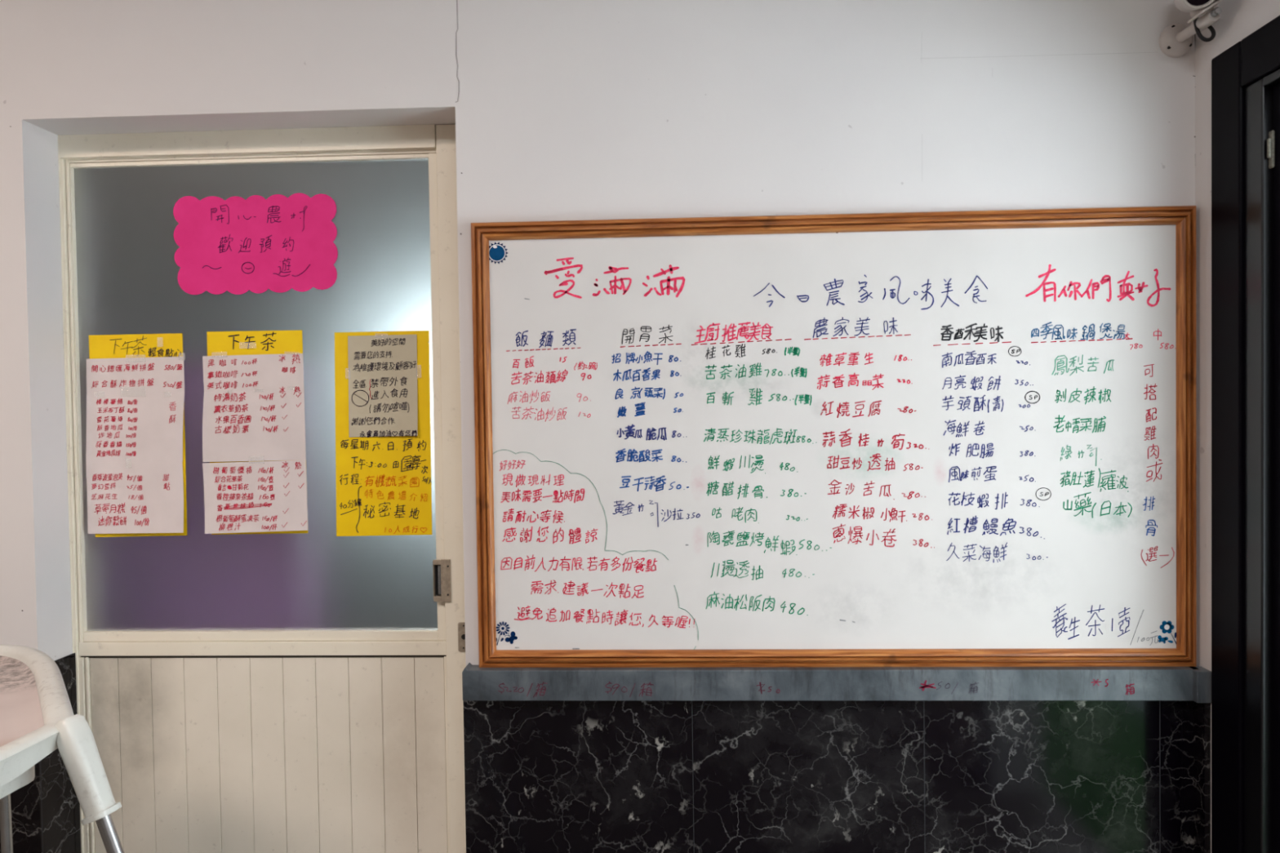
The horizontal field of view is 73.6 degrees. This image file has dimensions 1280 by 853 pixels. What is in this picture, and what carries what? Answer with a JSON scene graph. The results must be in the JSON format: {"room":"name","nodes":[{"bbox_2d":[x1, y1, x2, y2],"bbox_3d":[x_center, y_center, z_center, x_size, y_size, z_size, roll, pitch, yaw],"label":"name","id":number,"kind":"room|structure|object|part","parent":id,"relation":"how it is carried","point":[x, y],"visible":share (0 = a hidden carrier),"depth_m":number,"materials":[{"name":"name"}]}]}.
{"room":"restaurant","nodes":[
{"label":"restaurant","id":0,"kind":"room"},
{"bbox_2d":[0,0,1195,666],"bbox_3d":[-0.891,-0.060,1.968,4.455,2.760,0.220,-1,1,2],"label":"wall","id":1,"kind":"structure","parent":0,"point":[559,109],"depth_m":1.81,"materials":[{"name":"paint"}]},
{"bbox_2d":[0,653,80,852],"bbox_3d":[-2.210,0.941,1.989,1.789,0.797,0.129,-1,1,2],"label":"wainscot","id":2,"kind":"object","parent":1,"relation":"attached to","point":[61,830],"depth_m":1.92,"materials":[{"name":"black stone"}]},
{"bbox_2d":[57,124,466,852],"bbox_3d":[-0.835,0.320,2.004,0.983,1.998,0.074,-1,1,2],"label":"door","id":3,"kind":"structure","parent":1,"relation":"in","point":[296,692],"depth_m":1.99,"materials":[{"name":"beige paint"}]},
{"bbox_3d":[-1.322,0.327,2.027,0.008,1.998,0.070,-1,1,2],"label":"frame","id":4,"kind":"part","parent":3,"relation":"part of","materials":[{"name":"beige paint"}]},
{"bbox_2d":[85,333,186,537],"bbox_3d":[-1.177,0.022,1.994,0.246,0.474,0.016,-1,1,2],"label":"menu poster","id":5,"kind":"object","parent":3,"relation":"attached to","point":[135,437],"visible":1,"depth_m":2.00,"materials":[{"name":"paper"}]},
{"bbox_2d":[202,329,307,534],"bbox_3d":[-0.896,0.015,1.983,0.248,0.474,0.014,-1,1,2],"label":"menu poster","id":6,"kind":"object","parent":3,"relation":"attached to","point":[255,479],"visible":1,"depth_m":1.99,"materials":[{"name":"paper"}]},
{"bbox_2d":[173,192,337,294],"bbox_3d":[-0.889,-0.421,1.978,0.386,0.230,0.002,-1,1,2],"label":"paper sign","id":7,"kind":"object","parent":3,"relation":"attached to","point":[279,243],"visible":1,"depth_m":1.98,"materials":[{"name":"pink paper"}]},
{"bbox_3d":[-0.893,-0.065,1.992,0.847,1.093,0.005,-1,1,2],"label":"frosted pane","id":8,"kind":"part","parent":3,"relation":"part of","materials":[{"name":"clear glass"}]},
{"bbox_3d":[-0.879,0.516,2.005,0.871,0.032,0.036,-1,1,2],"label":"rail","id":9,"kind":"part","parent":3,"relation":"part of","materials":[{"name":"beige paint"}]},
{"bbox_2d":[334,330,431,536],"bbox_3d":[-0.590,0.017,1.973,0.238,0.473,0.009,-1,1,2],"label":"paper notice","id":10,"kind":"object","parent":3,"relation":"attached to","point":[382,381],"visible":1,"depth_m":1.98,"materials":[{"name":"yellow paper"}]},
{"bbox_3d":[-0.458,0.351,1.963,0.008,0.066,0.007,-1,1,2],"label":"lever","id":11,"kind":"part","parent":3,"relation":"part of","materials":[{"name":"metal"}]},
{"bbox_3d":[-0.452,0.352,1.961,0.040,0.098,0.015,-1,1,2],"label":"pull handle","id":12,"kind":"part","parent":3,"relation":"part of","materials":[{"name":"brown metal"}]},
{"bbox_3d":[-0.388,0.481,1.956,0.055,0.067,0.004,-1,1,2],"label":"lock plate","id":13,"kind":"part","parent":3,"relation":"part of","materials":[{"name":"brown metal"}]},
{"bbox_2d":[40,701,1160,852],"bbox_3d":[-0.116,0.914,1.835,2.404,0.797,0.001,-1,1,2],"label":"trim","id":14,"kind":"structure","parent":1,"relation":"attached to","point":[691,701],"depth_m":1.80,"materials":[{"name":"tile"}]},
{"bbox_2d":[462,700,1193,852],"bbox_3d":[0.395,0.937,1.820,1.540,0.736,0.012,-1,1,2],"label":"wainscot","id":15,"kind":"structure","parent":1,"relation":"attached to","point":[540,776],"depth_m":1.81,"materials":[{"name":"black stone"}]},
{"bbox_2d":[471,205,1196,667],"bbox_3d":[0.395,0.033,1.791,1.495,0.949,0.026,-1,1,2],"label":"whiteboard","id":16,"kind":"object","parent":1,"relation":"attached to","point":[962,438],"visible":1,"depth_m":1.79,"materials":[{"name":"white plastic"}]},
{"bbox_3d":[-0.333,0.043,1.822,0.038,0.949,0.026,-1,1,2],"label":"frame rail","id":17,"kind":"part","parent":16,"relation":"part of","materials":[{"name":"brown wood"}]},
{"bbox_3d":[0.389,-0.423,1.781,1.495,0.038,0.026,-1,1,2],"label":"frame rail","id":18,"kind":"part","parent":16,"relation":"part of","materials":[{"name":"brown wood"}]},
{"bbox_3d":[0.402,0.488,1.801,1.495,0.038,0.026,-1,1,2],"label":"frame rail","id":19,"kind":"part","parent":16,"relation":"part of","materials":[{"name":"brown wood"}]},
{"bbox_3d":[1.123,0.023,1.760,0.038,0.949,0.026,-1,1,2],"label":"frame rail","id":20,"kind":"part","parent":16,"relation":"part of","materials":[{"name":"brown wood"}]},
{"bbox_2d":[462,662,1211,702],"bbox_3d":[0.391,0.535,1.789,1.534,0.070,0.056,-1,1,2],"label":"trim","id":21,"kind":"structure","parent":1,"relation":"attached to","point":[730,683],"depth_m":1.77,"materials":[{"name":"grey stone"}]},
{"bbox_2d":[1195,0,1279,852],"bbox_3d":[1.145,-0.036,-0.480,0.180,2.760,4.500,-1,1,2],"label":"wall","id":22,"kind":"structure","parent":0,"point":[1238,19],"depth_m":1.74,"materials":[{"name":"paint"}]},
{"bbox_2d":[1158,0,1222,57],"bbox_3d":[1.079,-0.818,1.674,0.083,0.136,0.190,0,1,20],"label":"security camera","id":23,"kind":"object","parent":22,"relation":"attached to","point":[1175,40],"visible":1,"depth_m":1.67,"materials":[{"name":"white plastic"}]},
{"bbox_3d":[1.099,-0.792,1.748,0.067,0.067,0.020,-1,1,2],"label":"mounting plate","id":24,"kind":"part","parent":23,"relation":"part of","materials":[{"name":"white plastic"}]},
{"bbox_3d":[1.096,-0.787,1.687,0.027,0.032,0.121,-1,1,2],"label":"bracket arm","id":25,"kind":"part","parent":23,"relation":"part of","materials":[{"name":"white plastic"}]},
{"bbox_3d":[1.080,-0.794,1.634,0.039,0.026,0.050,-1,1,2],"label":"clamp plate","id":26,"kind":"part","parent":23,"relation":"part of","materials":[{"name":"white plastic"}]},
{"bbox_2d":[1193,701,1210,852],"bbox_3d":[1.157,0.927,1.763,0.012,0.736,0.038,-1,1,2],"label":"wainscot","id":27,"kind":"structure","parent":22,"relation":"attached to","point":[1202,711],"depth_m":1.75,"materials":[{"name":"black stone"}]},
{"bbox_2d":[1211,15,1279,852],"bbox_3d":[1.164,0.299,1.092,0.104,2.021,1.227,-1,1,2],"label":"door","id":28,"kind":"structure","parent":22,"relation":"in","point":[1246,76],"depth_m":1.61,"materials":[{"name":"black paint"}]},
{"bbox_3d":[-0.942,1.387,1.242,4.575,0.100,7.900,-1,1,2],"label":"floor","id":29,"kind":"structure","parent":0,"visible":0},
{"bbox_2d":[0,644,124,852],"bbox_3d":[-1.043,0.873,1.220,0.795,0.935,1.042,-2,2,-43],"label":"high chair","id":30,"kind":"object","parent":29,"relation":"on","point":[37,719],"visible":1,"depth_m":1.19,"materials":[{"name":"plastic"}]},
{"bbox_3d":[-1.105,0.429,1.281,0.557,0.005,0.585,-1,1,2],"label":"seat dish","id":31,"kind":"part","parent":30,"relation":"part of","materials":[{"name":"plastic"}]},
{"bbox_3d":[-0.766,0.473,1.186,0.081,0.142,0.039,-1,1,10],"label":"leg","id":32,"kind":"part","parent":30,"relation":"part of","materials":[{"name":"white plastic"}]}
]}

